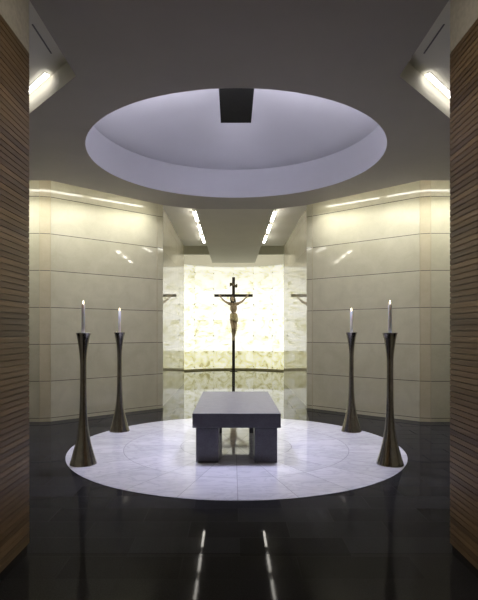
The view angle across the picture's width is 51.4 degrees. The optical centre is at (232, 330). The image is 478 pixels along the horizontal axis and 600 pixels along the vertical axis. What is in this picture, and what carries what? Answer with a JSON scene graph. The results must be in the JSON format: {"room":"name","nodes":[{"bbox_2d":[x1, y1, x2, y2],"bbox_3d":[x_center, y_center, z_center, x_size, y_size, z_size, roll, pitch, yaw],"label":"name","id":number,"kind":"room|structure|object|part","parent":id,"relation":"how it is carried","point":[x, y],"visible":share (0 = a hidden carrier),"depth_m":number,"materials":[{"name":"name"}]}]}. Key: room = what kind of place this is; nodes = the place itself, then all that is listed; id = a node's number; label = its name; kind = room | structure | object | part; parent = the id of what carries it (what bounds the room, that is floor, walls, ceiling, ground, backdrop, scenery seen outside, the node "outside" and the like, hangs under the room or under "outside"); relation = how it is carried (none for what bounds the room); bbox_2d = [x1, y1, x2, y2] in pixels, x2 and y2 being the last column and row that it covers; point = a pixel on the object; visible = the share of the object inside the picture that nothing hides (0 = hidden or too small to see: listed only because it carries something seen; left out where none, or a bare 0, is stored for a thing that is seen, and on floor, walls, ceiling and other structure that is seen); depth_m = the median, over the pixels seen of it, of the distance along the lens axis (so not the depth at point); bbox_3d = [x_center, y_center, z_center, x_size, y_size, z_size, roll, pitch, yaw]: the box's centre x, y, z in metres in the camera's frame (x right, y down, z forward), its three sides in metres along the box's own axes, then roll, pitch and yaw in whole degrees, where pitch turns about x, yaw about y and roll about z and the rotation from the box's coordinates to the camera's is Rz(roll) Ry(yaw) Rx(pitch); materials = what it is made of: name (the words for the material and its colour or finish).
{"room":"house of worship","nodes":[
{"label":"house of worship","id":0,"kind":"room"},
{"bbox_2d":[0,0,28,572],"bbox_3d":[-1.460,-0.835,0.225,0.180,4.530,6.250,0,0,0],"label":"wall","id":1,"kind":"structure","parent":0,"point":[14,58],"depth_m":3.12,"materials":[{"name":"brown wood"}]},
{"bbox_2d":[0,546,26,581],"bbox_3d":[-1.466,1.466,0.220,0.168,0.069,6.240,0,0,0],"label":"baseboard","id":2,"kind":"structure","parent":1,"relation":"attached to","point":[20,556],"depth_m":3.13,"materials":[{"name":"black metal"}]},
{"bbox_2d":[29,0,66,94],"bbox_3d":[-2.095,-2.570,4.685,1.310,0.040,2.530,0,0,0],"label":"ceiling","id":3,"kind":"structure","parent":0,"point":[41,61],"depth_m":4.54,"materials":[{"name":"paint"}]},
{"bbox_2d":[29,72,48,93],"bbox_3d":[-2.110,-2.534,5.185,0.051,0.032,0.834,0,0,-44],"label":"recessed light","id":4,"kind":"object","parent":3,"relation":"in","point":[45,75],"visible":0.52,"depth_m":5.01,"materials":[{"name":"white"}]},
{"bbox_2d":[32,24,51,53],"bbox_3d":[-1.660,-2.548,4.335,0.012,0.008,0.430,0,0,0],"label":"ceiling vent","id":5,"kind":"object","parent":3,"relation":"in","point":[32,24],"visible":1,"depth_m":4.31,"materials":[{"name":"black metal"}]},
{"bbox_2d":[28,180,162,421],"bbox_3d":[-3.724,-0.675,8.493,5.214,4.350,0.928,0,0,-16],"label":"wall","id":6,"kind":"structure","parent":0,"point":[107,248],"depth_m":8.69,"materials":[{"name":"stone"}]},
{"bbox_2d":[39,180,39,421],"bbox_3d":[-3.175,-0.675,8.178,0.008,4.350,0.008,0,0,0],"label":"trim","id":7,"kind":"structure","parent":6,"relation":"attached to","point":[39,180],"depth_m":8.18,"materials":[{"name":"yellow stone"}]},
{"bbox_2d":[50,180,50,421],"bbox_3d":[-3.010,-0.675,8.215,0.008,4.350,0.008,0,0,0],"label":"trim","id":8,"kind":"structure","parent":6,"relation":"attached to","point":[50,180],"depth_m":8.21,"materials":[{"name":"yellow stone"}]},
{"bbox_2d":[163,209,183,405],"bbox_3d":[-2.115,-0.700,11.970,1.470,4.400,4.560,0,0,0],"label":"wall","id":9,"kind":"structure","parent":0,"point":[173,247],"depth_m":11.47,"materials":[{"name":"stone"}]},
{"bbox_2d":[163,205,206,245],"bbox_3d":[-1.050,-2.485,11.775,0.800,0.070,4.950,0,0,0],"label":"ceiling","id":10,"kind":"structure","parent":0,"point":[183,220],"depth_m":11.41,"materials":[{"name":"paint"}]},
{"bbox_2d":[193,209,198,221],"bbox_3d":[-0.750,-2.405,10.290,0.055,0.086,0.852,0,0,0],"label":"strip light","id":11,"kind":"object","parent":10,"relation":"attached to","point":[194,210],"visible":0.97,"depth_m":10.14,"materials":[{"name":"white"}]},
{"bbox_2d":[198,222,201,232],"bbox_3d":[-0.750,-2.405,11.530,0.055,0.086,0.892,0,0,0],"label":"strip light","id":12,"kind":"object","parent":10,"relation":"attached to","point":[199,225],"visible":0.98,"depth_m":11.40,"materials":[{"name":"white"}]},
{"bbox_2d":[184,264,283,369],"bbox_3d":[0.050,-0.560,18.041,5.307,4.000,2.477,0,0,0],"label":"wall","id":13,"kind":"structure","parent":0,"point":[259,337],"depth_m":19.02,"materials":[{"name":"beige stone"}]},
{"bbox_2d":[184,255,283,266],"bbox_3d":[0.050,-2.737,18.286,4.869,0.525,1.788,0,0,0],"label":"trim","id":14,"kind":"structure","parent":13,"relation":"attached to","point":[198,260],"depth_m":18.81,"materials":[{"name":"paint"}]},
{"bbox_2d":[184,368,283,370],"bbox_3d":[0.050,1.470,18.040,5.303,0.060,2.476,0,0,0],"label":"baseboard","id":15,"kind":"structure","parent":13,"relation":"attached to","point":[208,368],"depth_m":19.09,"materials":[{"name":"beige stone"}]},
{"bbox_2d":[184,246,283,254],"bbox_3d":[0.050,-2.860,17.150,5.800,0.480,6.100,0,0,0],"label":"wall","id":16,"kind":"structure","parent":0,"point":[188,250],"depth_m":17.00,"materials":[{"name":"paint"}]},
{"bbox_2d":[161,370,308,420],"bbox_3d":[0.050,1.575,14.150,9.200,0.150,12.100,0,0,0],"label":"floor","id":17,"kind":"structure","parent":0,"point":[182,404],"depth_m":12.72,"materials":[{"name":"stone"}]},
{"bbox_2d":[214,277,252,370],"bbox_3d":[0.050,-0.255,18.446,1.440,3.510,0.488,0,0,0],"label":"crucifix","id":18,"kind":"object","parent":17,"relation":"on","point":[233,304],"visible":0.99,"depth_m":18.39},
{"bbox_2d":[0,408,477,599],"bbox_3d":[0.050,1.573,3.320,13.200,0.155,12.640,0,0,0],"label":"floor","id":19,"kind":"structure","parent":0,"point":[408,511],"depth_m":4.01,"materials":[{"name":"black stone"}]},
{"bbox_2d":[69,333,96,467],"bbox_3d":[-1.675,0.757,5.580,0.300,1.475,0.300,0,0,0],"label":"candlestick","id":20,"kind":"object","parent":19,"relation":"on","point":[83,455],"visible":0.99,"depth_m":5.53,"materials":[{"name":"brown metal"}]},
{"bbox_2d":[82,301,84,332],"bbox_3d":[-1.675,-0.143,5.580,0.039,0.404,0.039,0,0,0],"label":"candle","id":21,"kind":"object","parent":20,"relation":"on","point":[83,304],"visible":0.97,"depth_m":5.56,"materials":[{"name":"beige wax"}]},
{"bbox_2d":[109,332,129,432],"bbox_3d":[-1.685,0.757,7.420,0.300,1.475,0.300,0,0,0],"label":"candlestick","id":22,"kind":"object","parent":19,"relation":"on","point":[119,424],"visible":1,"depth_m":7.37,"materials":[{"name":"brown metal"}]},
{"bbox_2d":[118,308,120,331],"bbox_3d":[-1.685,-0.143,7.420,0.039,0.404,0.039,0,0,0],"label":"candle","id":23,"kind":"object","parent":22,"relation":"on","point":[119,311],"visible":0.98,"depth_m":7.41,"materials":[{"name":"beige wax"}]},
{"bbox_2d":[192,392,280,462],"bbox_3d":[0.050,1.214,6.620,1.000,0.563,2.040,0,0,0],"label":"altar","id":24,"kind":"object","parent":19,"relation":"on","point":[214,411],"visible":1,"depth_m":5.63,"materials":[{"name":"grey stone"}]},
{"bbox_3d":[-0.283,1.299,5.805,0.257,0.392,0.350,0,0,0],"label":"leg","id":25,"kind":"part","parent":24,"relation":"part of","materials":[{"name":"grey stone"}]},
{"bbox_3d":[0.384,1.299,5.805,0.257,0.392,0.350,0,0,0],"label":"leg","id":26,"kind":"part","parent":24,"relation":"part of","materials":[{"name":"grey stone"}]},
{"bbox_2d":[341,332,361,432],"bbox_3d":[1.778,0.757,7.400,0.300,1.475,0.300,0,0,0],"label":"candlestick","id":27,"kind":"object","parent":19,"relation":"on","point":[351,424],"visible":1,"depth_m":7.35,"materials":[{"name":"brown metal"}]},
{"bbox_2d":[350,308,352,331],"bbox_3d":[1.778,-0.143,7.400,0.039,0.404,0.039,0,0,0],"label":"candle","id":28,"kind":"object","parent":27,"relation":"on","point":[351,311],"visible":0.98,"depth_m":7.38,"materials":[{"name":"beige wax"}]},
{"bbox_2d":[376,333,403,467],"bbox_3d":[1.772,0.757,5.570,0.300,1.475,0.300,0,0,0],"label":"candlestick","id":29,"kind":"object","parent":19,"relation":"on","point":[389,455],"visible":0.99,"depth_m":5.52,"materials":[{"name":"brown metal"}]},
{"bbox_2d":[388,301,391,332],"bbox_3d":[1.772,-0.143,5.570,0.039,0.404,0.039,0,0,0],"label":"candle","id":30,"kind":"object","parent":29,"relation":"on","point":[389,304],"visible":0.98,"depth_m":5.55,"materials":[{"name":"beige wax"}]},
{"bbox_2d":[29,0,450,262],"bbox_3d":[0.050,-2.882,10.225,12.800,1.065,13.750,0,0,0],"label":"ceiling","id":31,"kind":"structure","parent":0,"point":[356,54],"depth_m":5.54,"materials":[{"name":"paint"}]},
{"bbox_2d":[219,88,253,122],"bbox_3d":[0.050,-3.050,5.735,0.410,0.500,1.890,0,0,0],"label":"ceiling beam","id":32,"kind":"structure","parent":31,"relation":"attached to","point":[236,104],"depth_m":6.13,"materials":[{"name":"black metal"}]},
{"bbox_2d":[261,205,306,245],"bbox_3d":[1.150,-2.485,11.775,0.800,0.070,4.950,0,0,0],"label":"ceiling","id":33,"kind":"structure","parent":0,"point":[285,220],"depth_m":11.41,"materials":[{"name":"paint"}]},
{"bbox_2d":[266,222,270,232],"bbox_3d":[0.850,-2.405,11.530,0.055,0.086,0.892,0,0,0],"label":"strip light","id":34,"kind":"object","parent":33,"relation":"attached to","point":[269,225],"visible":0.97,"depth_m":11.43,"materials":[{"name":"white"}]},
{"bbox_2d":[270,209,275,221],"bbox_3d":[0.850,-2.405,10.290,0.055,0.086,0.852,0,0,0],"label":"strip light","id":35,"kind":"object","parent":33,"relation":"attached to","point":[274,210],"visible":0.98,"depth_m":10.17,"materials":[{"name":"white"}]},
{"bbox_2d":[284,208,306,405],"bbox_3d":[2.215,-0.700,11.970,1.470,4.400,4.560,0,0,0],"label":"wall","id":36,"kind":"structure","parent":0,"point":[295,247],"depth_m":11.42,"materials":[{"name":"stone"}]},
{"bbox_2d":[307,180,450,421],"bbox_3d":[3.824,-0.675,8.493,5.214,4.350,0.928,0,0,16],"label":"wall","id":37,"kind":"structure","parent":0,"point":[372,249],"depth_m":8.65,"materials":[{"name":"stone"}]},
{"bbox_2d":[312,204,312,408],"bbox_3d":[1.550,-0.675,9.575,0.008,4.350,0.008,0,0,0],"label":"trim","id":38,"kind":"structure","parent":37,"relation":"attached to","point":[312,204],"depth_m":9.57,"materials":[{"name":"yellow stone"}]},
{"bbox_2d":[408,0,450,99],"bbox_3d":[2.195,-2.570,4.685,1.310,0.040,2.530,0,0,0],"label":"ceiling","id":39,"kind":"structure","parent":0,"point":[436,60],"depth_m":4.56,"materials":[{"name":"paint"}]},
{"bbox_2d":[423,24,444,53],"bbox_3d":[1.760,-2.548,4.335,0.012,0.008,0.430,0,0,0],"label":"ceiling vent","id":40,"kind":"object","parent":39,"relation":"in","point":[443,24],"visible":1,"depth_m":4.32,"materials":[{"name":"black metal"}]},
{"bbox_2d":[425,72,449,97],"bbox_3d":[2.210,-2.534,5.185,0.051,0.032,0.834,0,0,44],"label":"recessed light","id":41,"kind":"object","parent":39,"relation":"in","point":[429,75],"visible":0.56,"depth_m":5.07,"materials":[{"name":"white"}]},
{"bbox_2d":[450,0,477,569],"bbox_3d":[1.560,-0.835,0.225,0.180,4.530,6.250,0,0,0],"label":"wall","id":42,"kind":"structure","parent":0,"point":[464,57],"depth_m":3.14,"materials":[{"name":"brown wood"}]},
{"bbox_2d":[452,545,477,578],"bbox_3d":[1.566,1.466,0.220,0.168,0.069,6.240,0,0,0],"label":"baseboard","id":43,"kind":"structure","parent":42,"relation":"attached to","point":[455,552],"depth_m":3.16,"materials":[{"name":"black metal"}]}
]}

